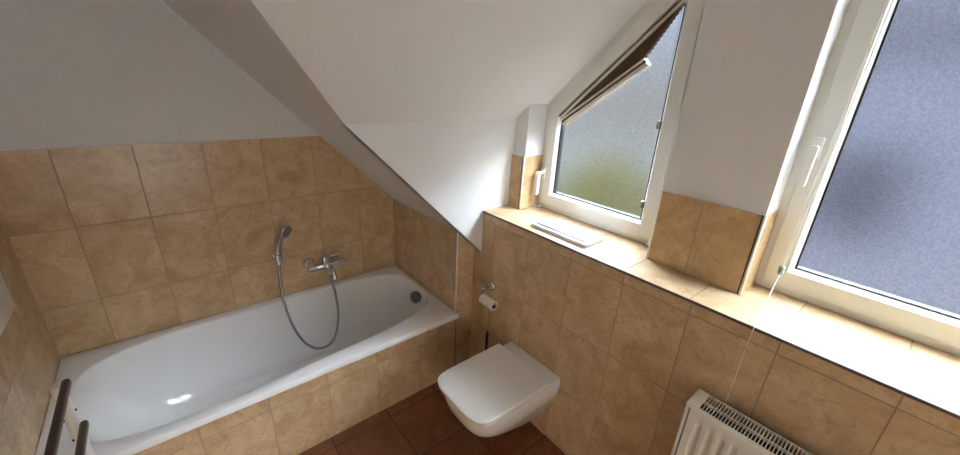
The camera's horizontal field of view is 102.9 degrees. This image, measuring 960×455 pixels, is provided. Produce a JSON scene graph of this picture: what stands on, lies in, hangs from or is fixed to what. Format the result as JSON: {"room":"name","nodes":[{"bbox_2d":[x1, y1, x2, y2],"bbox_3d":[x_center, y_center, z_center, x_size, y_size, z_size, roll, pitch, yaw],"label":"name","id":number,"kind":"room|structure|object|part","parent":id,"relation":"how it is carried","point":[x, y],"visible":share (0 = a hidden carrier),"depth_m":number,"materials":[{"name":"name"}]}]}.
{"room":"bathroom","nodes":[
{"label":"bathroom","id":0,"kind":"room"},
{"bbox_2d":[0,219,59,454],"bbox_3d":[-0.534,0.358,-0.200,0.120,3.100,4.600,-14,27,-37],"label":"wall","id":1,"kind":"structure","parent":0,"point":[29,356],"depth_m":1.43,"materials":[{"name":"beige tile"}]},
{"bbox_2d":[0,272,15,335],"bbox_3d":[-1.561,0.176,1.159,0.010,0.435,0.545,-14,27,-37],"label":"wall panel","id":2,"kind":"object","parent":1,"relation":"attached to","point":[7,305],"visible":1,"depth_m":1.36,"materials":[{"name":"beige tile"}]},
{"bbox_2d":[44,378,95,454],"bbox_3d":[-1.144,0.895,1.020,0.206,0.764,0.598,-14,27,-37],"label":"towel rail","id":3,"kind":"object","parent":1,"relation":"attached to","point":[65,411],"visible":1,"depth_m":1.11,"materials":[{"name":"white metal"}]},
{"bbox_2d":[0,0,394,358],"bbox_3d":[-1.079,-0.558,2.101,2.379,3.100,0.120,-14,27,-37],"label":"wall","id":4,"kind":"structure","parent":0,"point":[149,183],"depth_m":1.77,"materials":[{"name":"beige tile"}]},
{"bbox_2d":[272,251,282,261],"bbox_3d":[-1.157,0.166,2.196,0.048,0.052,0.088,-14,27,-37],"label":"bracket","id":5,"kind":"object","parent":4,"relation":"attached to","point":[278,258],"visible":0.79,"depth_m":2.17,"materials":[{"name":"silver metal"}]},
{"bbox_2d":[275,225,338,349],"bbox_3d":[-1.014,0.360,2.285,0.310,0.809,0.162,-14,27,-37],"label":"shower","id":6,"kind":"object","parent":5,"relation":"in","point":[285,231],"visible":0.98,"depth_m":2.23,"materials":[{"name":"silver metal"}]},
{"bbox_3d":[-1.125,0.123,2.159,0.066,0.186,0.035,2,21,-4],"label":"handle","id":7,"kind":"part","parent":6,"relation":"part of","materials":[{"name":"silver metal"}]},
{"bbox_2d":[303,252,344,279],"bbox_3d":[-0.946,0.235,2.355,0.228,0.138,0.173,-14,27,-37],"label":"mixer tap","id":8,"kind":"object","parent":4,"relation":"attached to","point":[331,260],"visible":1,"depth_m":2.34,"materials":[{"name":"silver metal"}]},
{"bbox_3d":[-0.908,0.272,2.349,0.034,0.076,0.096,-17,28,-41],"label":"spout","id":9,"kind":"part","parent":8,"relation":"part of","materials":[{"name":"silver metal"}]},
{"bbox_2d":[161,0,479,250],"bbox_3d":[0.372,-0.004,0.452,2.350,2.429,4.600,-14,27,-37],"label":"ceiling","id":10,"kind":"structure","parent":0,"point":[237,28],"depth_m":1.51,"materials":[{"name":"white paint"}]},
{"bbox_2d":[340,119,515,251],"bbox_3d":[-0.111,-0.052,1.996,1.209,1.046,0.060,-14,27,-37],"label":"wall","id":11,"kind":"structure","parent":0,"point":[462,169],"depth_m":1.84,"materials":[{"name":"white paint"}]},
{"bbox_2d":[298,382,565,454],"bbox_3d":[0.283,1.532,1.036,2.379,0.100,4.600,-14,27,-37],"label":"floor","id":12,"kind":"structure","parent":0,"point":[421,423],"depth_m":1.98,"materials":[{"name":"tile"}]},
{"bbox_2d":[35,265,458,454],"bbox_3d":[-1.036,0.740,2.067,1.698,0.407,0.775,-14,27,-37],"label":"bathtub","id":13,"kind":"object","parent":12,"relation":"on","point":[137,394],"visible":0.69,"depth_m":2.04,"materials":[{"name":"white ceramic"}]},
{"bbox_2d":[133,319,455,454],"bbox_3d":[-0.814,0.886,1.835,1.705,0.426,0.012,-14,27,-37],"label":"bath panel","id":14,"kind":"object","parent":12,"relation":"on","point":[292,421],"visible":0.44,"depth_m":1.88,"materials":[{"name":"beige tile"}]},
{"bbox_2d":[485,331,488,349],"bbox_3d":[0.031,0.783,2.198,0.095,0.437,0.095,-14,27,-37],"label":"toilet brush","id":15,"kind":"object","parent":12,"relation":"on","point":[487,332],"visible":0.18,"depth_m":2.13,"materials":[{"name":"brown plastic"}]},
{"bbox_2d":[393,199,473,364],"bbox_3d":[-0.161,0.287,2.689,0.579,0.990,0.765,-14,27,-37],"label":"wall","id":16,"kind":"structure","parent":0,"point":[425,248],"depth_m":2.35,"materials":[{"name":"beige tile"}]},
{"bbox_2d":[454,232,458,365],"bbox_3d":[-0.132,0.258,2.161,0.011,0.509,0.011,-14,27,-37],"label":"trim","id":17,"kind":"structure","parent":16,"relation":"attached to","point":[457,232],"depth_m":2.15,"materials":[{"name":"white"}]},
{"bbox_2d":[251,0,647,124],"bbox_3d":[-0.080,-0.778,0.796,2.330,1.236,1.239,-14,27,-37],"label":"ceiling","id":18,"kind":"structure","parent":0,"point":[372,61],"depth_m":1.33,"materials":[{"name":"white paint"}]},
{"bbox_2d":[508,104,547,209],"bbox_3d":[0.305,-0.530,2.076,0.282,0.867,0.129,-14,27,-37],"label":"wall","id":19,"kind":"structure","parent":0,"point":[527,157],"depth_m":2.03,"materials":[{"name":"beige tile"}]},
{"bbox_2d":[469,213,959,454],"bbox_3d":[1.297,0.919,1.130,0.460,1.072,3.725,-14,27,-37],"label":"wall","id":20,"kind":"structure","parent":0,"point":[628,355],"depth_m":1.47,"materials":[{"name":"beige tile"}]},
{"bbox_2d":[479,281,495,305],"bbox_3d":[0.065,0.355,2.077,0.077,0.071,0.141,-14,27,-37],"label":"toilet paper holder","id":21,"kind":"object","parent":20,"relation":"attached to","point":[491,286],"visible":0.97,"depth_m":2.11,"materials":[{"name":"silver metal"}]},
{"bbox_2d":[479,294,497,310],"bbox_3d":[0.044,0.403,2.063,0.052,0.052,0.100,-14,27,-37],"label":"toilet roll","id":22,"kind":"object","parent":21,"relation":"hanging from","point":[484,299],"visible":1,"depth_m":2.04,"materials":[{"name":"beige paper"}]},
{"bbox_2d":[438,342,559,436],"bbox_3d":[0.074,0.865,1.865,0.517,0.357,0.356,-14,27,-37],"label":"toilet","id":23,"kind":"object","parent":20,"relation":"attached to","point":[498,390],"visible":1,"depth_m":1.75,"materials":[{"name":"white ceramic"}]},
{"bbox_3d":[0.050,0.737,1.788,0.415,0.016,0.348,-14,27,-37],"label":"seat","id":24,"kind":"part","parent":23,"relation":"part of","materials":[{"name":"white ceramic"}]},
{"bbox_3d":[0.081,0.884,1.879,0.497,0.312,0.344,-14,27,-37],"label":"bowl","id":25,"kind":"part","parent":23,"relation":"part of","materials":[{"name":"white ceramic"}]},
{"bbox_2d":[533,0,706,245],"bbox_3d":[0.600,-0.608,1.724,0.183,1.344,0.800,-14,27,-37],"label":"window","id":26,"kind":"structure","parent":20,"relation":"in","point":[594,171],"depth_m":1.72,"materials":[{"name":"white plastic"}]},
{"bbox_3d":[0.344,-0.299,2.082,0.012,0.068,0.028,-14,27,-37],"label":"handle","id":27,"kind":"part","parent":26,"relation":"part of","materials":[{"name":"white plastic"}]},
{"bbox_3d":[0.594,-0.520,1.757,0.018,0.864,0.508,-14,27,-37],"label":"pane","id":28,"kind":"part","parent":26,"relation":"part of","materials":[{"name":"clear glass"}]},
{"bbox_2d":[559,0,687,207],"bbox_3d":[0.574,-0.545,1.723,0.032,0.816,0.527,-14,27,-37],"label":"blind","id":29,"kind":"object","parent":26,"relation":"attached to","point":[634,60],"visible":1,"depth_m":1.62,"materials":[{"name":"beige fabric"}]},
{"bbox_3d":[0.547,-0.601,1.738,0.030,0.307,0.414,-14,27,-37],"label":"rail","id":30,"kind":"part","parent":29,"relation":"part of","materials":[{"name":"beige metal"}]},
{"bbox_3d":[0.587,-0.696,1.667,0.022,0.486,0.524,-14,27,-37],"label":"head rail","id":31,"kind":"part","parent":29,"relation":"part of","materials":[{"name":"beige metal"}]},
{"bbox_3d":[0.727,-0.455,1.543,0.002,0.780,0.002,17,25,32],"label":"tension cord","id":32,"kind":"part","parent":29,"relation":"part of","materials":[{"name":"white plastic"}]},
{"bbox_2d":[483,205,959,419],"bbox_3d":[0.935,0.261,1.279,0.346,0.013,2.497,-14,27,-37],"label":"window sill","id":33,"kind":"structure","parent":20,"relation":"on","point":[928,373],"depth_m":1.18,"materials":[{"name":"beige tile"}]},
{"bbox_2d":[531,218,603,247],"bbox_3d":[0.405,0.015,1.796,0.150,0.022,0.325,-14,27,-37],"label":"flush plate","id":34,"kind":"object","parent":33,"relation":"on","point":[582,238],"visible":1,"depth_m":1.75,"materials":[{"name":"white plastic"}]},
{"bbox_2d":[483,211,959,419],"bbox_3d":[0.801,0.293,1.172,0.003,0.010,2.476,-14,27,-37],"label":"trim","id":35,"kind":"structure","parent":20,"relation":"attached to","point":[862,375],"depth_m":1.12,"materials":[{"name":"silver metal"}]},
{"bbox_2d":[670,389,811,454],"bbox_3d":[0.925,0.957,1.130,0.133,0.646,0.715,-14,27,-37],"label":"radiator","id":36,"kind":"object","parent":20,"relation":"attached to","point":[704,429],"visible":1,"depth_m":1.19,"materials":[{"name":"white metal"}]},
{"bbox_3d":[0.690,0.858,1.371,0.097,0.634,0.012,-14,27,-37],"label":"panel","id":37,"kind":"part","parent":36,"relation":"part of","materials":[{"name":"white paint"}]},
{"bbox_3d":[0.878,0.971,1.095,0.013,0.640,0.681,-14,27,-37],"label":"panel","id":38,"kind":"part","parent":36,"relation":"part of","materials":[{"name":"white paint"}]},
{"bbox_2d":[754,0,959,355],"bbox_3d":[1.452,-0.371,0.714,0.183,1.710,1.297,-14,27,-37],"label":"window","id":39,"kind":"structure","parent":20,"relation":"in","point":[877,243],"depth_m":1.11,"materials":[{"name":"white plastic"}]},
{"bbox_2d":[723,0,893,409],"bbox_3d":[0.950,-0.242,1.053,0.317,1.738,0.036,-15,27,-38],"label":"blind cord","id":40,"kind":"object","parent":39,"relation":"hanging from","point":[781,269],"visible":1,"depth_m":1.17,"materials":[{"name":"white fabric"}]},
{"bbox_3d":[1.052,-0.248,1.195,0.012,0.068,0.028,-14,27,-37],"label":"handle","id":41,"kind":"part","parent":39,"relation":"part of","materials":[{"name":"white plastic"}]},
{"bbox_2d":[646,0,849,294],"bbox_3d":[0.942,-0.651,1.225,0.282,1.767,0.351,-14,27,-37],"label":"wall","id":42,"kind":"structure","parent":0,"point":[759,67],"depth_m":1.25,"materials":[{"name":"white paint"}]}
]}

